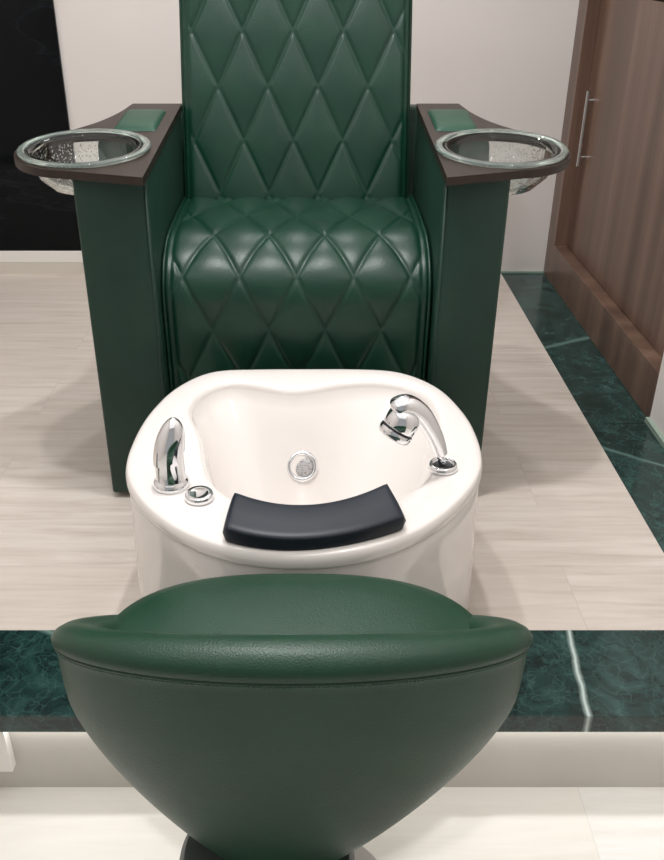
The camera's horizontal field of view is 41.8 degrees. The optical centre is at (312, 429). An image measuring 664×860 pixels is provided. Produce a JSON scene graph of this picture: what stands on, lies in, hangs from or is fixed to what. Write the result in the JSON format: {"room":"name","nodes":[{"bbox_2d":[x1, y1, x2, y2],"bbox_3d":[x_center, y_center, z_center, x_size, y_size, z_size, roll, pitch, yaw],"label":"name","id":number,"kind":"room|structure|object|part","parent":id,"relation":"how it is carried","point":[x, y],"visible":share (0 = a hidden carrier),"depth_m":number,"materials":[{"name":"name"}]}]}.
{"room":"salon","nodes":[
{"label":"salon","id":0,"kind":"room"},
{"bbox_2d":[54,0,579,270],"bbox_3d":[-0.150,-1.620,2.884,3.500,2.650,0.100,0,29,0],"label":"wall","id":1,"kind":"structure","parent":0,"point":[507,63],"depth_m":3.02,"materials":[{"name":"white paint"}]},
{"bbox_2d":[0,0,80,250],"bbox_3d":[-1.386,-1.721,2.765,1.028,2.358,0.012,0,29,0],"label":"wall panel","id":2,"kind":"object","parent":1,"relation":"attached to","point":[34,216],"depth_m":3.10,"materials":[{"name":"black stone"}]},
{"bbox_2d":[0,251,82,261],"bbox_3d":[-0.965,-0.668,3.345,1.870,0.046,0.014,0,29,0],"label":"baseboard","id":3,"kind":"structure","parent":1,"relation":"attached to","point":[5,256],"depth_m":3.34,"materials":[{"name":"white"}]},
{"bbox_2d":[0,262,83,273],"bbox_3d":[-0.965,-0.627,3.367,1.870,0.046,0.014,0,29,0],"label":"trim","id":4,"kind":"structure","parent":1,"relation":"attached to","point":[5,267],"depth_m":3.36,"materials":[{"name":"beige"}]},
{"bbox_2d":[501,271,543,272],"bbox_3d":[0.448,-0.613,3.380,0.895,0.008,0.006,0,29,0],"label":"trim","id":5,"kind":"structure","parent":1,"relation":"attached to","point":[501,271],"depth_m":3.38,"materials":[{"name":"grey stone"}]},
{"bbox_2d":[0,787,663,859],"bbox_3d":[-0.150,1.312,0.416,3.500,0.100,2.660,0,29,0],"label":"floor","id":6,"kind":"structure","parent":0,"point":[37,823],"depth_m":1.47,"materials":[{"name":"white wood"}]},
{"bbox_2d":[51,574,532,859],"bbox_3d":[-0.026,0.472,1.184,0.596,0.629,0.357,0,29,0],"label":"stool","id":7,"kind":"object","parent":6,"relation":"on","point":[265,716],"visible":1,"depth_m":1.03,"materials":[{"name":"green leather"}]},
{"bbox_3d":[-0.066,0.622,1.257,0.252,0.046,0.252,0,29,0],"label":"swivel plate","id":8,"kind":"part","parent":7,"relation":"part of","materials":[{"name":"grey"}]},
{"bbox_3d":[-0.024,0.293,1.168,0.524,0.135,0.212,0,29,0],"label":"seat","id":9,"kind":"part","parent":7,"relation":"part of","materials":[{"name":"green leather"}]},
{"bbox_2d":[0,732,663,786],"bbox_3d":[-0.502,0.012,2.464,2.795,0.198,2.213,0,29,0],"label":"platform","id":10,"kind":"object","parent":6,"relation":"on","point":[43,759],"visible":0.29,"depth_m":1.51,"materials":[{"name":"paint"}]},
{"bbox_2d":[0,732,15,771],"bbox_3d":[-1.208,0.539,1.480,1.384,0.101,0.019,0,29,0],"label":"trim","id":11,"kind":"structure","parent":10,"relation":"attached to","point":[7,759],"depth_m":1.48,"materials":[{"name":"white"}]},
{"bbox_2d":[0,274,663,629],"bbox_3d":[-0.585,-0.120,2.496,2.630,0.002,2.030,0,29,0],"label":"floor","id":12,"kind":"structure","parent":10,"relation":"on","point":[561,542],"depth_m":1.99,"materials":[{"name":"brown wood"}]},
{"bbox_2d":[14,0,570,491],"bbox_3d":[-0.041,-0.597,1.999,1.107,1.314,0.841,0,29,0],"label":"chair","id":13,"kind":"object","parent":12,"relation":"on","point":[296,209],"visible":0.82,"depth_m":1.86,"materials":[{"name":"green leather"}]},
{"bbox_2d":[16,129,150,194],"bbox_3d":[-0.457,-0.533,1.758,0.262,0.102,0.262,25,38,38],"label":"glass bowl","id":14,"kind":"object","parent":13,"relation":"on","point":[78,148],"visible":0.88,"depth_m":1.81,"materials":[{"name":"clear"}]},
{"bbox_2d":[14,104,181,185],"bbox_3d":[-0.453,-0.612,1.833,0.282,0.061,0.566,0,29,0],"label":"armrest","id":15,"kind":"object","parent":13,"relation":"on","point":[161,124],"depth_m":1.77,"materials":[{"name":"brown wood"}]},
{"bbox_3d":[-0.386,-0.307,2.030,0.144,0.752,0.509,0,29,0],"label":"armrest","id":16,"kind":"part","parent":13,"relation":"part of","materials":[{"name":"green leather"}]},
{"bbox_3d":[-0.040,-0.908,2.086,0.536,0.854,0.388,0,29,0],"label":"backrest","id":17,"kind":"part","parent":13,"relation":"part of","materials":[{"name":"green leather"}]},
{"bbox_3d":[-0.034,-0.268,2.057,0.554,0.486,0.459,0,29,0],"label":"seat","id":18,"kind":"part","parent":13,"relation":"part of","materials":[{"name":"green leather"}]},
{"bbox_3d":[-0.035,-0.520,2.425,0.681,0.728,0.050,0,29,0],"label":"panel","id":19,"kind":"part","parent":13,"relation":"part of","materials":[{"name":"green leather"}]},
{"bbox_3d":[0.312,-0.307,2.030,0.128,0.752,0.509,0,29,0],"label":"armrest","id":20,"kind":"part","parent":13,"relation":"part of","materials":[{"name":"green leather"}]},
{"bbox_2d":[416,104,570,185],"bbox_3d":[0.380,-0.612,1.833,0.267,0.061,0.566,0,29,0],"label":"armrest","id":21,"kind":"object","parent":13,"relation":"on","point":[434,121],"depth_m":1.75,"materials":[{"name":"brown wood"}]},
{"bbox_2d":[435,129,567,194],"bbox_3d":[0.376,-0.533,1.758,0.262,0.102,0.262,25,38,38],"label":"glass bowl","id":22,"kind":"object","parent":13,"relation":"on","point":[493,148],"visible":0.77,"depth_m":1.81,"materials":[{"name":"clear"}]},
{"bbox_2d":[126,369,482,610],"bbox_3d":[-0.013,0.120,1.570,0.635,0.470,0.648,0,29,0],"label":"basin","id":23,"kind":"object","parent":12,"relation":"on","point":[259,471],"visible":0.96,"depth_m":1.47,"materials":[{"name":"white plastic"}]},
{"bbox_2d":[153,417,189,493],"bbox_3d":[-0.226,0.035,1.362,0.058,0.120,0.058,0,29,0],"label":"faucet","id":24,"kind":"object","parent":23,"relation":"on","point":[170,476],"depth_m":1.35,"materials":[{"name":"silver metal"}]},
{"bbox_3d":[-0.177,0.102,1.354,0.045,0.011,0.045,0,29,0],"label":"control knob","id":25,"kind":"part","parent":23,"relation":"part of","materials":[{"name":"silver metal"}]},
{"bbox_2d":[378,394,447,465],"bbox_3d":[0.161,0.008,1.381,0.116,0.134,0.061,0,29,0],"label":"shower","id":26,"kind":"object","parent":23,"relation":"on","point":[407,413],"visible":1,"depth_m":1.35,"materials":[{"name":"silver metal"}]},
{"bbox_3d":[0.208,0.045,1.423,0.022,0.029,0.013,-8,30,-15],"label":"stem","id":27,"kind":"part","parent":26,"relation":"part of","materials":[{"name":"silver metal"}]},
{"bbox_2d":[0,630,663,731],"bbox_3d":[-0.502,0.435,1.525,2.795,0.038,0.206,0,29,0],"label":"trim","id":28,"kind":"structure","parent":10,"relation":"on","point":[572,680],"depth_m":1.49,"materials":[{"name":"green stone"}]},
{"bbox_2d":[501,273,663,552],"bbox_3d":[0.840,-0.120,2.496,0.220,0.002,2.030,0,29,0],"label":"trim","id":29,"kind":"structure","parent":10,"relation":"on","point":[616,420],"depth_m":2.44,"materials":[{"name":"green stone"}]},
{"bbox_2d":[650,353,663,435],"bbox_3d":[1.248,-0.128,0.180,0.705,2.650,3.640,0,29,0],"label":"wall","id":30,"kind":"structure","parent":0,"point":[657,412],"depth_m":2.25,"materials":[{"name":"white paint"}]},
{"bbox_2d":[544,0,663,416],"bbox_3d":[1.198,-1.323,2.295,0.605,2.300,1.214,0,29,0],"label":"cabinet","id":31,"kind":"object","parent":30,"relation":"attached to","point":[604,258],"visible":0.98,"depth_m":2.67,"materials":[{"name":"brown wood"}]},
{"bbox_3d":[0.925,-1.021,2.952,0.028,0.245,0.013,0,29,0],"label":"handle","id":32,"kind":"part","parent":31,"relation":"part of","materials":[{"name":"silver metal"}]},
{"bbox_3d":[0.949,-0.782,2.536,0.022,0.836,1.109,0,29,0],"label":"door","id":33,"kind":"part","parent":31,"relation":"part of","materials":[{"name":"brown wood"}]},
{"bbox_2d":[645,417,663,447],"bbox_3d":[0.889,0.215,1.872,0.012,0.014,1.010,0,29,0],"label":"baseboard","id":34,"kind":"structure","parent":30,"relation":"attached to","point":[648,420],"depth_m":2.25,"materials":[{"name":"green stone"}]}
]}

